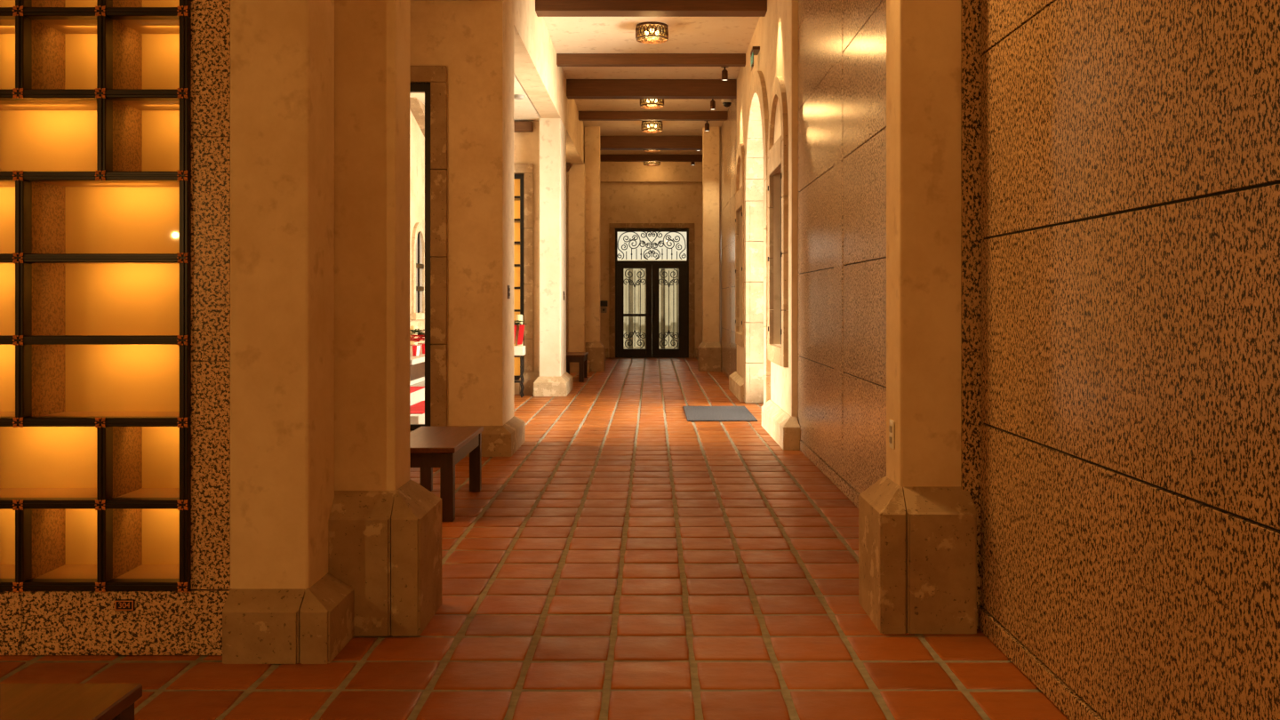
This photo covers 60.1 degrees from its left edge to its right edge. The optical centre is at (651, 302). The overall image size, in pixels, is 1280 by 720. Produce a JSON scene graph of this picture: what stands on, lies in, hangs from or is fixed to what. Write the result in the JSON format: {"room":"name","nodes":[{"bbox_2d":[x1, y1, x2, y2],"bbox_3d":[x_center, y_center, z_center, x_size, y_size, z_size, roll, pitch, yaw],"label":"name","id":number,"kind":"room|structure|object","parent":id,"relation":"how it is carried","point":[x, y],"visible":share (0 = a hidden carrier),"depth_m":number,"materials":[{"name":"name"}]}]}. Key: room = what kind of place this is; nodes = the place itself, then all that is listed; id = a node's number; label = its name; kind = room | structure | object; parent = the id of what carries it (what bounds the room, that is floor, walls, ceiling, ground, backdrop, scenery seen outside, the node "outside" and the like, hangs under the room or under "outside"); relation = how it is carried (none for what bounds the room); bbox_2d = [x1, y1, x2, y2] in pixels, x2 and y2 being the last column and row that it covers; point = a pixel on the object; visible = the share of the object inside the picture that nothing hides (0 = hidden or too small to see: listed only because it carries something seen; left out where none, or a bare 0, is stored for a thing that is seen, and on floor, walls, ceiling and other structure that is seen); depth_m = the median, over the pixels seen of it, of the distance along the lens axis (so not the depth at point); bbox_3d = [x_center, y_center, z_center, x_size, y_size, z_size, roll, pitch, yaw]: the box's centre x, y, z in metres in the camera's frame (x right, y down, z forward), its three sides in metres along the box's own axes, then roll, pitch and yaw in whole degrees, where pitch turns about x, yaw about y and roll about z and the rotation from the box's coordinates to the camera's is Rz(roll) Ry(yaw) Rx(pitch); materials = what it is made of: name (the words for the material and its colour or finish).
{"room":"hallway","nodes":[
{"label":"hallway","id":0,"kind":"room"},
{"bbox_2d":[0,0,230,655],"bbox_3d":[-3.027,-0.850,4.235,2.944,4.298,0.330,0,0,0],"label":"wall","id":1,"kind":"structure","parent":0,"point":[32,622],"depth_m":4.08,"materials":[{"name":"stone"}]},
{"bbox_2d":[0,263,15,335],"bbox_3d":[-2.619,-0.011,4.235,0.590,0.289,0.250,0,0,0],"label":"display niche","id":2,"kind":"object","parent":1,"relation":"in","point":[7,270],"visible":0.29,"depth_m":4.35,"materials":[{"name":"stone"}]},
{"bbox_2d":[0,344,15,416],"bbox_3d":[-2.619,0.289,4.235,0.590,0.289,0.250,0,0,0],"label":"display niche","id":3,"kind":"object","parent":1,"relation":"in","point":[7,352],"visible":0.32,"depth_m":4.35,"materials":[{"name":"stone"}]},
{"bbox_2d":[0,181,15,253],"bbox_3d":[-2.619,-0.312,4.235,0.590,0.289,0.250,0,0,0],"label":"display niche","id":4,"kind":"object","parent":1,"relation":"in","point":[7,188],"visible":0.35,"depth_m":4.35,"materials":[{"name":"paint"}]},
{"bbox_2d":[0,508,15,578],"bbox_3d":[-2.469,0.891,4.235,0.289,0.289,0.250,0,0,0],"label":"display niche","id":5,"kind":"object","parent":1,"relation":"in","point":[7,516],"visible":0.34,"depth_m":4.35,"materials":[{"name":"paint"}]},
{"bbox_2d":[0,19,15,89],"bbox_3d":[-2.469,-0.914,4.235,0.289,0.289,0.250,0,0,0],"label":"display niche","id":6,"kind":"object","parent":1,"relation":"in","point":[7,27],"visible":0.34,"depth_m":4.35,"materials":[{"name":"paint"}]},
{"bbox_2d":[0,0,15,7],"bbox_3d":[-2.469,-1.216,4.235,0.289,0.289,0.250,0,0,0],"label":"display niche","id":7,"kind":"object","parent":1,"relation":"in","point":[3,3],"visible":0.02,"depth_m":4.35,"materials":[{"name":"stone"}]},
{"bbox_2d":[0,426,96,497],"bbox_3d":[-2.318,0.591,4.235,0.590,0.289,0.250,0,0,0],"label":"display niche","id":8,"kind":"object","parent":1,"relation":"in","point":[36,461],"visible":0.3,"depth_m":4.35,"materials":[{"name":"stone"}]},
{"bbox_2d":[0,100,96,171],"bbox_3d":[-2.318,-0.614,4.235,0.590,0.289,0.250,0,0,0],"label":"display niche","id":9,"kind":"object","parent":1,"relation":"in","point":[36,135],"visible":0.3,"depth_m":4.35,"materials":[{"name":"paint"}]},
{"bbox_2d":[31,508,96,578],"bbox_3d":[-2.167,0.891,4.235,0.289,0.289,0.250,0,0,0],"label":"display niche","id":10,"kind":"object","parent":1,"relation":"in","point":[64,540],"visible":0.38,"depth_m":4.30,"materials":[{"name":"stone"}]},
{"bbox_2d":[31,19,96,89],"bbox_3d":[-2.167,-0.914,4.235,0.289,0.289,0.250,0,0,0],"label":"display niche","id":11,"kind":"object","parent":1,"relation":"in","point":[64,52],"visible":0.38,"depth_m":4.30,"materials":[{"name":"stone"}]},
{"bbox_2d":[32,0,96,7],"bbox_3d":[-2.167,-1.216,4.235,0.289,0.289,0.250,0,0,0],"label":"display niche","id":12,"kind":"object","parent":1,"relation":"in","point":[35,3],"visible":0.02,"depth_m":4.35,"materials":[{"name":"stone"}]},
{"bbox_2d":[0,0,191,592],"bbox_3d":[-2.318,-0.162,4.074,1.243,2.447,0.072,0,0,0],"label":"frame","id":13,"kind":"object","parent":1,"relation":"attached to","point":[23,12],"visible":1,"depth_m":4.05,"materials":[{"name":"brown metal"}]},
{"bbox_2d":[31,344,179,416],"bbox_3d":[-2.017,0.289,4.235,0.590,0.289,0.250,0,0,0],"label":"display niche","id":14,"kind":"object","parent":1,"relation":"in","point":[68,380],"visible":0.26,"depth_m":4.35,"materials":[{"name":"stone"}]},
{"bbox_2d":[31,181,179,253],"bbox_3d":[-2.017,-0.312,4.235,0.590,0.289,0.250,0,0,0],"label":"display niche","id":15,"kind":"object","parent":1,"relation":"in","point":[68,217],"visible":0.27,"depth_m":4.35,"materials":[{"name":"paint"}]},
{"bbox_2d":[32,263,179,335],"bbox_3d":[-2.017,-0.011,4.235,0.590,0.289,0.250,0,0,0],"label":"display niche","id":16,"kind":"object","parent":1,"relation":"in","point":[68,299],"visible":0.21,"depth_m":4.35,"materials":[{"name":"stone"}]},
{"bbox_2d":[114,599,134,610],"bbox_3d":[-1.937,1.113,4.064,0.070,0.042,0.010,0,0,0],"label":"number plaque","id":17,"kind":"object","parent":1,"relation":"attached to","point":[120,604],"visible":1,"depth_m":4.06,"materials":[{"name":"black plastic"}]},
{"bbox_2d":[112,426,179,497],"bbox_3d":[-1.867,0.591,4.235,0.289,0.289,0.250,0,0,0],"label":"display niche","id":18,"kind":"object","parent":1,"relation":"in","point":[146,460],"visible":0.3,"depth_m":4.35,"materials":[{"name":"stone"}]},
{"bbox_2d":[112,100,179,171],"bbox_3d":[-1.867,-0.614,4.235,0.289,0.289,0.250,0,0,0],"label":"display niche","id":19,"kind":"object","parent":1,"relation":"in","point":[146,133],"visible":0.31,"depth_m":4.35,"materials":[{"name":"stone"}]},
{"bbox_2d":[112,19,179,89],"bbox_3d":[-1.867,-0.914,4.235,0.289,0.289,0.250,0,0,0],"label":"display niche","id":20,"kind":"object","parent":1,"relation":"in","point":[146,52],"visible":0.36,"depth_m":4.33,"materials":[{"name":"stone"}]},
{"bbox_2d":[112,508,179,578],"bbox_3d":[-1.867,0.891,4.235,0.289,0.289,0.250,0,0,0],"label":"display niche","id":21,"kind":"object","parent":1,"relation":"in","point":[146,541],"visible":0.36,"depth_m":4.32,"materials":[{"name":"paint"}]},
{"bbox_2d":[112,0,179,7],"bbox_3d":[-1.867,-1.216,4.235,0.289,0.289,0.250,0,0,0],"label":"display niche","id":22,"kind":"object","parent":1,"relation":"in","point":[116,3],"visible":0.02,"depth_m":4.35,"materials":[{"name":"paint"}]},
{"bbox_2d":[410,111,424,343],"bbox_3d":[-3.200,-0.630,10.010,0.200,3.860,11.220,0,0,0],"label":"wall","id":23,"kind":"structure","parent":0,"point":[417,137],"depth_m":14.62,"materials":[{"name":"beige paint"}]},
{"bbox_2d":[410,223,424,319],"bbox_3d":[-3.070,-0.409,14.620,0.100,1.279,0.840,0,0,0],"label":"window","id":24,"kind":"structure","parent":23,"relation":"in","point":[418,237],"depth_m":14.59,"materials":[{"name":"glass"}]},
{"bbox_2d":[416,232,423,312],"bbox_3d":[-3.080,-0.395,14.620,0.020,1.070,0.540,0,0,0],"label":"grille","id":25,"kind":"object","parent":24,"relation":"attached to","point":[420,236],"depth_m":14.76,"materials":[{"name":"black metal"}]},
{"bbox_2d":[410,97,424,136],"bbox_3d":[-3.025,-2.470,14.600,0.150,0.700,2.000,0,0,0],"label":"beam","id":26,"kind":"structure","parent":23,"relation":"attached to","point":[417,107],"depth_m":14.29,"materials":[{"name":"beige stone"}]},
{"bbox_2d":[410,0,513,431],"bbox_3d":[-2.285,-0.630,9.800,2.030,3.860,0.800,0,0,0],"label":"wall","id":27,"kind":"structure","parent":0,"point":[474,40],"depth_m":9.40,"materials":[{"name":"beige paint"}]},
{"bbox_2d":[410,65,447,431],"bbox_3d":[-2.428,-0.451,9.510,1.376,3.101,0.300,0,0,0],"label":"window","id":28,"kind":"structure","parent":27,"relation":"in","point":[435,90],"depth_m":9.36,"materials":[{"name":"beige stone"}]},
{"bbox_2d":[410,0,567,162],"bbox_3d":[-2.470,-3.005,12.460,1.860,0.890,16.080,0,0,0],"label":"ceiling","id":29,"kind":"structure","parent":0,"point":[524,109],"depth_m":14.33,"materials":[{"name":"white paint"}]},
{"bbox_2d":[513,94,524,99],"bbox_3d":[-1.650,-2.536,13.700,0.150,0.048,0.150,0,0,0],"label":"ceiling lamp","id":30,"kind":"object","parent":29,"relation":"attached to","point":[516,96],"visible":0.91,"depth_m":13.65,"materials":[{"name":"white plastic"}]},
{"bbox_2d":[513,120,539,394],"bbox_3d":[-2.400,-0.630,15.960,1.800,3.860,0.680,0,0,0],"label":"wall","id":31,"kind":"structure","parent":0,"point":[526,145],"depth_m":15.62,"materials":[{"name":"beige paint"}]},
{"bbox_2d":[513,174,524,379],"bbox_3d":[-2.390,-0.355,15.870,1.170,2.910,0.420,0,0,0],"label":"display shelf","id":32,"kind":"object","parent":31,"relation":"attached to","point":[518,179],"visible":0.23,"depth_m":16.05,"materials":[{"name":"black metal"}]},
{"bbox_2d":[513,195,519,200],"bbox_3d":[-2.390,-1.491,15.865,1.040,0.030,0.370,0,0,0],"label":"shelf","id":33,"kind":"object","parent":32,"relation":"attached to","point":[516,197],"depth_m":15.73,"materials":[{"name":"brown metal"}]},
{"bbox_2d":[513,163,533,371],"bbox_3d":[-2.390,-0.326,15.660,1.440,3.248,0.200,0,0,0],"label":"trim","id":34,"kind":"structure","parent":31,"relation":"attached to","point":[526,169],"depth_m":15.56,"materials":[{"name":"beige stone"}]},
{"bbox_2d":[513,121,533,132],"bbox_3d":[-2.340,-2.465,15.560,1.320,0.130,0.120,0,0,0],"label":"wooden lintel","id":35,"kind":"object","parent":31,"relation":"attached to","point":[518,126],"visible":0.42,"depth_m":15.50,"materials":[{"name":"brown wood"}]},
{"bbox_2d":[519,371,539,395],"bbox_3d":[-1.705,1.140,15.545,0.310,0.320,0.150,0,0,0],"label":"baseboard","id":36,"kind":"structure","parent":31,"relation":"attached to","point":[530,377],"depth_m":15.47,"materials":[{"name":"beige stone"}]},
{"bbox_2d":[469,0,584,351],"bbox_3d":[-1.985,-1.050,12.800,1.430,4.700,16.200,0,0,0],"label":"wall","id":37,"kind":"structure","parent":0,"point":[536,69],"depth_m":13.40,"materials":[{"name":"beige paint"}]},
{"bbox_2d":[447,416,525,456],"bbox_3d":[-1.492,1.175,9.810,0.615,0.250,1.020,0,0,0],"label":"baseboard","id":38,"kind":"structure","parent":37,"relation":"attached to","point":[505,440],"depth_m":9.31,"materials":[{"name":"beige stone"}]},
{"bbox_2d":[507,285,510,298],"bbox_3d":[-1.262,-0.090,9.775,0.014,0.120,0.110,0,0,0],"label":"wall switch","id":39,"kind":"object","parent":37,"relation":"attached to","point":[508,286],"visible":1,"depth_m":9.75,"materials":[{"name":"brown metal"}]},
{"bbox_2d":[566,172,567,351],"bbox_3d":[-1.675,-0.550,20.470,0.210,3.696,0.060,0,0,0],"label":"trim","id":40,"kind":"structure","parent":37,"relation":"attached to","point":[566,172],"depth_m":20.44,"materials":[{"name":"beige stone"}]},
{"bbox_2d":[0,357,1070,719],"bbox_3d":[-1.330,1.373,11.963,6.539,0.153,29.066,0,0,0],"label":"floor","id":41,"kind":"structure","parent":0,"point":[632,558],"depth_m":4.63,"materials":[{"name":"tile"}]},
{"bbox_2d":[0,683,142,719],"bbox_3d":[-1.500,1.079,1.800,0.700,0.439,1.400,0,0,0],"label":"bench","id":42,"kind":"object","parent":41,"relation":"on","point":[18,701],"visible":1,"depth_m":2.40,"materials":[{"name":"brown wood"}]},
{"bbox_2d":[222,0,353,663],"bbox_3d":[-1.357,-0.850,4.189,0.393,4.300,0.423,0,0,0],"label":"pillar","id":43,"kind":"structure","parent":41,"relation":"on","point":[284,604],"depth_m":4.06,"materials":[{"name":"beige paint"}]},
{"bbox_2d":[328,0,441,636],"bbox_3d":[-1.103,-0.850,4.545,0.395,4.300,0.470,0,0,0],"label":"pillar","id":44,"kind":"structure","parent":41,"relation":"on","point":[385,527],"depth_m":4.41,"materials":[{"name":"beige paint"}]},
{"bbox_2d":[410,380,424,423],"bbox_3d":[-2.708,1.135,13.100,0.775,0.329,4.200,0,0,0],"label":"steps","id":45,"kind":"structure","parent":41,"relation":"on","point":[417,389],"depth_m":12.08,"materials":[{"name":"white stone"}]},
{"bbox_2d":[410,353,424,384],"bbox_3d":[-2.930,0.815,13.875,0.340,0.310,2.250,0,0,0],"label":"shelf","id":46,"kind":"object","parent":45,"relation":"on","point":[418,362],"visible":0.28,"depth_m":13.20,"materials":[{"name":"brown wood"}]},
{"bbox_2d":[410,325,417,344],"bbox_3d":[-3.000,0.477,13.950,0.100,0.364,0.100,0,0,0],"label":"candle","id":47,"kind":"object","parent":46,"relation":"on","point":[412,327],"visible":0.22,"depth_m":13.92,"materials":[{"name":"white wax"}]},
{"bbox_2d":[410,328,424,356],"bbox_3d":[-2.918,0.491,13.614,0.323,0.336,0.317,0,0,28],"label":"flower pot","id":48,"kind":"object","parent":46,"relation":"on","point":[415,349],"visible":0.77,"depth_m":13.55,"materials":[{"name":"white metal"}]},
{"bbox_2d":[417,328,424,353],"bbox_3d":[-2.938,0.494,14.178,0.303,0.331,0.340,0,0,0],"label":"flower pot","id":49,"kind":"object","parent":46,"relation":"on","point":[422,350],"visible":0.29,"depth_m":14.10,"materials":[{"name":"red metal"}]},
{"bbox_2d":[410,426,483,521],"bbox_3d":[-1.383,1.079,7.095,0.435,0.440,1.130,0,0,0],"label":"bench","id":50,"kind":"object","parent":41,"relation":"on","point":[442,447],"visible":0.63,"depth_m":6.83,"materials":[{"name":"brown wood"}]},
{"bbox_2d":[513,314,526,397],"bbox_3d":[-1.862,0.736,15.215,0.300,1.133,0.294,0,0,0],"label":"stand","id":51,"kind":"object","parent":41,"relation":"on","point":[519,349],"visible":0.57,"depth_m":15.15,"materials":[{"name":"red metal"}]},
{"bbox_2d":[513,379,523,383],"bbox_3d":[-1.870,1.087,15.200,0.200,0.025,0.200,0,0,0],"label":"shelf","id":52,"kind":"object","parent":51,"relation":"attached to","point":[515,380],"depth_m":15.11,"materials":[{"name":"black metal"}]},
{"bbox_2d":[515,314,522,345],"bbox_3d":[-1.835,0.385,15.300,0.100,0.430,0.098,0,0,0],"label":"candle","id":53,"kind":"object","parent":51,"relation":"on","point":[518,317],"depth_m":15.26,"materials":[{"name":"wax"}]},
{"bbox_2d":[513,345,525,355],"bbox_3d":[-1.870,0.664,15.200,0.240,0.128,0.240,0,0,0],"label":"tray","id":54,"kind":"object","parent":51,"relation":"on","point":[518,350],"depth_m":15.08,"materials":[{"name":"white plastic"}]},
{"bbox_2d":[533,118,572,396],"bbox_3d":[-1.413,-0.650,15.935,0.453,3.900,1.330,0,0,0],"label":"pillar","id":55,"kind":"structure","parent":41,"relation":"on","point":[553,380],"depth_m":15.38,"materials":[{"name":"white paint"}]},
{"bbox_2d":[566,352,588,382],"bbox_3d":[-1.300,1.079,18.525,0.400,0.440,1.050,0,0,0],"label":"bench","id":56,"kind":"object","parent":41,"relation":"on","point":[580,357],"visible":0.66,"depth_m":18.02,"materials":[{"name":"brown wood"}]},
{"bbox_2d":[568,163,590,372],"bbox_3d":[-1.380,-0.635,20.620,0.440,3.870,0.440,0,0,0],"label":"pillar","id":57,"kind":"structure","parent":41,"relation":"on","point":[577,172],"depth_m":20.50,"materials":[{"name":"beige paint"}]},
{"bbox_2d":[566,162,570,172],"bbox_3d":[-1.570,-2.470,20.400,0.140,0.170,0.200,0,0,0],"label":"corbel","id":58,"kind":"object","parent":57,"relation":"attached to","point":[568,164],"visible":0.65,"depth_m":20.30,"materials":[{"name":"brown wood"}]},
{"bbox_2d":[584,126,605,371],"bbox_3d":[-1.100,-1.015,20.975,0.400,4.630,0.450,0,0,0],"label":"pillar","id":59,"kind":"structure","parent":41,"relation":"on","point":[596,349],"depth_m":20.85,"materials":[{"name":"beige paint"}]},
{"bbox_2d":[697,126,720,371],"bbox_3d":[1.093,-1.015,20.975,0.415,4.630,0.450,0,0,0],"label":"pillar","id":60,"kind":"structure","parent":41,"relation":"on","point":[709,349],"depth_m":20.85,"materials":[{"name":"beige paint"}]},
{"bbox_2d":[682,406,757,421],"bbox_3d":[0.767,1.291,12.885,0.765,0.014,1.670,0,0,0],"label":"door mat","id":61,"kind":"object","parent":41,"relation":"on","point":[692,413],"visible":1,"depth_m":12.74,"materials":[{"name":"grey fabric"}]},
{"bbox_2d":[858,0,976,633],"bbox_3d":[1.085,-0.850,4.567,0.379,4.300,0.465,0,0,0],"label":"pillar","id":62,"kind":"structure","parent":41,"relation":"on","point":[917,525],"depth_m":4.42,"materials":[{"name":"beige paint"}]},
{"bbox_2d":[888,419,894,449],"bbox_3d":[0.983,0.542,4.545,0.012,0.115,0.070,0,0,0],"label":"power outlet","id":63,"kind":"object","parent":62,"relation":"attached to","point":[892,422],"visible":1,"depth_m":4.53,"materials":[{"name":"white plastic"}]},
{"bbox_2d":[600,182,702,357],"bbox_3d":[0.075,-1.050,26.050,3.350,4.700,0.300,0,0,0],"label":"wall","id":64,"kind":"structure","parent":0,"point":[620,202],"depth_m":25.90,"materials":[{"name":"beige paint"}]},
{"bbox_2d":[600,300,607,312],"bbox_3d":[-1.133,0.107,25.878,0.185,0.285,0.042,0,0,0],"label":"intercom","id":65,"kind":"object","parent":64,"relation":"attached to","point":[603,303],"visible":0.87,"depth_m":25.86,"materials":[{"name":"black plastic"}]},
{"bbox_2d":[605,348,607,358],"bbox_3d":[-1.165,1.190,25.870,0.290,0.220,0.060,0,0,0],"label":"baseboard","id":66,"kind":"structure","parent":64,"relation":"attached to","point":[606,349],"depth_m":25.84,"materials":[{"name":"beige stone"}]},
{"bbox_2d":[600,161,702,182],"bbox_3d":[0.000,-3.060,25.840,2.620,0.500,0.120,0,0,0],"label":"trim","id":67,"kind":"structure","parent":64,"relation":"attached to","point":[610,172],"depth_m":25.78,"materials":[{"name":"beige paint"}]},
{"bbox_2d":[615,228,688,357],"bbox_3d":[0.000,-0.210,25.938,1.726,3.020,0.164,0,0,0],"label":"door","id":68,"kind":"structure","parent":64,"relation":"in","point":[683,266],"depth_m":25.93,"materials":[{"name":"black metal"}]},
{"bbox_2d":[609,223,694,358],"bbox_3d":[0.000,-0.276,25.975,1.990,3.148,0.250,0,0,0],"label":"trim","id":69,"kind":"structure","parent":64,"relation":"attached to","point":[612,226],"depth_m":25.85,"materials":[{"name":"beige stone"}]},
{"bbox_2d":[543,16,759,154],"bbox_3d":[0.100,-3.380,15.500,3.400,0.140,21.600,0,0,0],"label":"ceiling","id":70,"kind":"structure","parent":0,"point":[568,35],"depth_m":14.48,"materials":[{"name":"paint"}]},
{"bbox_2d":[535,0,767,16],"bbox_3d":[-0.010,-3.238,12.150,2.530,0.144,0.260,0,0,0],"label":"ceiling beam","id":71,"kind":"structure","parent":70,"relation":"attached to","point":[543,8],"depth_m":12.02,"materials":[{"name":"brown wood"}]},
{"bbox_2d":[556,53,745,66],"bbox_3d":[-0.010,-3.238,14.800,2.530,0.144,0.160,0,0,0],"label":"ceiling beam","id":72,"kind":"structure","parent":70,"relation":"attached to","point":[563,60],"depth_m":14.72,"materials":[{"name":"brown wood"}]},
{"bbox_2d":[600,136,702,150],"bbox_3d":[0.015,-3.185,22.130,2.580,0.250,0.260,0,0,0],"label":"ceiling beam","id":73,"kind":"structure","parent":70,"relation":"attached to","point":[606,142],"depth_m":22.00,"materials":[{"name":"brown wood"}]},
{"bbox_2d":[600,154,702,161],"bbox_3d":[0.015,-3.238,24.880,2.580,0.144,0.160,0,0,0],"label":"ceiling beam","id":74,"kind":"structure","parent":70,"relation":"attached to","point":[603,157],"depth_m":24.80,"materials":[{"name":"brown wood"}]},
{"bbox_2d":[566,79,736,99],"bbox_3d":[0.015,-3.185,16.550,2.580,0.250,0.260,0,0,0],"label":"ceiling beam","id":75,"kind":"structure","parent":70,"relation":"attached to","point":[576,89],"depth_m":16.42,"materials":[{"name":"brown wood"}]},
{"bbox_2d":[635,21,668,43],"bbox_3d":[0.000,-3.224,13.250,0.392,0.173,0.392,0,0,-8],"label":"lamp","id":76,"kind":"object","parent":70,"relation":"attached to","point":[648,28],"visible":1,"depth_m":13.16,"materials":[{"name":"brown metal"}]},
{"bbox_2d":[636,36,667,43],"bbox_3d":[0.000,-3.145,13.250,0.349,0.010,0.349,0,0,-24],"label":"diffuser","id":77,"kind":"object","parent":76,"relation":"attached to","point":[647,40],"depth_m":13.28,"materials":[{"name":"yellow glass"}]},
{"bbox_2d":[640,120,663,132],"bbox_3d":[0.000,-3.224,20.300,0.392,0.173,0.392,0,0,-8],"label":"lamp","id":78,"kind":"object","parent":70,"relation":"attached to","point":[651,124],"visible":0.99,"depth_m":20.22,"materials":[{"name":"brown metal"}]},
{"bbox_2d":[644,129,661,132],"bbox_3d":[0.000,-3.145,20.300,0.349,0.010,0.349,0,0,-24],"label":"grille","id":79,"kind":"object","parent":78,"relation":"attached to","point":[646,131],"depth_m":20.32,"materials":[{"name":"brown metal"}]},
{"bbox_2d":[640,99,663,108],"bbox_3d":[0.000,-3.224,17.750,0.392,0.173,0.392,0,0,-8],"label":"lamp","id":80,"kind":"object","parent":70,"relation":"attached to","point":[648,104],"visible":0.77,"depth_m":17.68,"materials":[{"name":"brown metal"}]},
{"bbox_2d":[640,104,663,108],"bbox_3d":[0.000,-3.145,17.750,0.349,0.010,0.349,0,0,-24],"label":"grille","id":81,"kind":"object","parent":80,"relation":"attached to","point":[646,106],"depth_m":17.79,"materials":[{"name":"brown metal"}]},
{"bbox_2d":[643,161,660,166],"bbox_3d":[0.000,-3.224,25.300,0.392,0.173,0.392,0,0,-8],"label":"lamp","id":82,"kind":"object","parent":70,"relation":"attached to","point":[652,164],"visible":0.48,"depth_m":25.26,"materials":[{"name":"brown metal"}]},
{"bbox_2d":[642,150,661,151],"bbox_3d":[0.000,-3.224,22.950,0.392,0.173,0.392,0,0,-8],"label":"lamp","id":83,"kind":"object","parent":70,"relation":"attached to","point":[643,150],"visible":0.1,"depth_m":22.97,"materials":[{"name":"brown metal"}]},
{"bbox_2d":[578,111,727,120],"bbox_3d":[0.015,-3.238,19.230,2.580,0.144,0.160,0,0,0],"label":"ceiling beam","id":84,"kind":"structure","parent":70,"relation":"attached to","point":[583,116],"depth_m":19.15,"materials":[{"name":"brown wood"}]},
{"bbox_2d":[704,120,709,131],"bbox_3d":[1.000,-3.210,20.100,0.110,0.200,0.110,0,0,0],"label":"spotlight","id":85,"kind":"object","parent":70,"relation":"attached to","point":[707,124],"visible":0.84,"depth_m":20.07,"materials":[{"name":"brown metal"}]},
{"bbox_2d":[710,99,715,110],"bbox_3d":[0.980,-3.210,17.850,0.110,0.200,0.110,0,0,0],"label":"spotlight","id":86,"kind":"object","parent":70,"relation":"attached to","point":[712,102],"visible":0.78,"depth_m":17.81,"materials":[{"name":"brown metal"}]},
{"bbox_2d":[720,66,728,80],"bbox_3d":[1.020,-3.210,15.500,0.110,0.200,0.110,0,0,0],"label":"spotlight","id":87,"kind":"object","parent":70,"relation":"attached to","point":[724,73],"visible":0.91,"depth_m":15.47,"materials":[{"name":"brown metal"}]},
{"bbox_2d":[721,99,732,107],"bbox_3d":[1.200,-3.214,17.700,0.187,0.192,0.187,0,0,0],"label":"security camera","id":88,"kind":"object","parent":70,"relation":"attached to","point":[726,103],"visible":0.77,"depth_m":17.64,"materials":[{"name":"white plastic"}]},
{"bbox_2d":[719,99,736,378],"bbox_3d":[1.476,-1.050,21.125,0.360,4.700,9.550,0,0,0],"label":"pillar","id":89,"kind":"structure","parent":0,"point":[729,127],"depth_m":19.13,"materials":[{"name":"beige stone"}]},
{"bbox_2d":[736,0,799,420],"bbox_3d":[1.515,-1.050,13.130,0.530,4.700,6.440,0,0,0],"label":"wall","id":90,"kind":"structure","parent":0,"point":[776,33],"depth_m":10.66,"materials":[{"name":"beige paint"}]},
{"bbox_2d":[728,371,743,401],"bbox_3d":[1.228,1.163,15.490,0.151,0.275,2.120,0,0,0],"label":"baseboard","id":91,"kind":"structure","parent":90,"relation":"attached to","point":[736,380],"depth_m":15.22,"materials":[{"name":"stone"}]},
{"bbox_2d":[735,143,745,347],"bbox_3d":[1.282,-0.799,15.350,0.175,2.799,1.400,0,0,0],"label":"window","id":92,"kind":"structure","parent":90,"relation":"in","point":[740,152],"depth_m":15.68,"materials":[{"name":"stone"}]},
{"bbox_2d":[750,46,759,71],"bbox_3d":[1.207,-2.846,12.950,0.084,0.232,0.340,0,0,0],"label":"exit sign","id":93,"kind":"object","parent":90,"relation":"attached to","point":[755,51],"visible":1,"depth_m":12.89,"materials":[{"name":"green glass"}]},
{"bbox_2d":[744,71,770,404],"bbox_3d":[1.488,-0.699,13.050,0.575,3.999,2.800,0,0,0],"label":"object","id":94,"kind":"structure","parent":90,"relation":"in","point":[756,364],"depth_m":14.20,"materials":[{"name":"stone"}]},
{"bbox_2d":[767,76,788,367],"bbox_3d":[1.282,-0.799,10.850,0.175,2.799,1.400,0,0,0],"label":"window","id":95,"kind":"structure","parent":90,"relation":"in","point":[778,153],"depth_m":10.52,"materials":[{"name":"stone"}]},
{"bbox_2d":[780,178,783,343],"bbox_3d":[1.345,-0.445,10.850,0.050,1.750,1.044,0,0,0],"label":"grille","id":96,"kind":"object","parent":95,"relation":"attached to","point":[780,179],"depth_m":11.33,"materials":[{"name":"black metal"}]},
{"bbox_2d":[761,400,800,450],"bbox_3d":[1.228,1.163,10.690,0.151,0.275,1.940,0,0,0],"label":"baseboard","id":97,"kind":"structure","parent":90,"relation":"attached to","point":[785,429],"depth_m":10.04,"materials":[{"name":"stone"}]},
{"bbox_2d":[960,0,983,628],"bbox_3d":[1.417,-0.850,4.562,0.365,4.300,0.315,0,0,0],"label":"wall","id":98,"kind":"structure","parent":0,"point":[971,55],"depth_m":4.40,"materials":[{"name":"stone"}]},
{"bbox_2d":[798,0,1279,719],"bbox_3d":[1.476,-1.050,3.825,0.360,4.700,12.450,0,0,0],"label":"wall","id":99,"kind":"structure","parent":0,"point":[1130,149],"depth_m":3.20,"materials":[{"name":"stone"}]},
{"label":"outside","id":100,"kind":"structure","parent":0,"visible":0},
{"bbox_2d":[624,345,676,356],"bbox_3d":[3.500,1.410,33.150,25.000,0.180,13.700,0,0,0],"label":"ground","id":101,"kind":"structure","parent":100,"point":[638,347],"depth_m":32.55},
{"bbox_2d":[617,258,686,346],"bbox_3d":[1.000,0.010,33.400,14.000,2.620,0.400,0,0,0],"label":"wall","id":102,"kind":"structure","parent":101,"relation":"on","point":[636,290],"depth_m":33.30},
{"bbox_2d":[628,264,678,348],"bbox_3d":[-0.125,0.110,31.075,3.750,2.420,0.150,0,0,0],"label":"grille","id":103,"kind":"structure","parent":101,"relation":"on","point":[662,287],"depth_m":31.00,"materials":[{"name":"black metal"}]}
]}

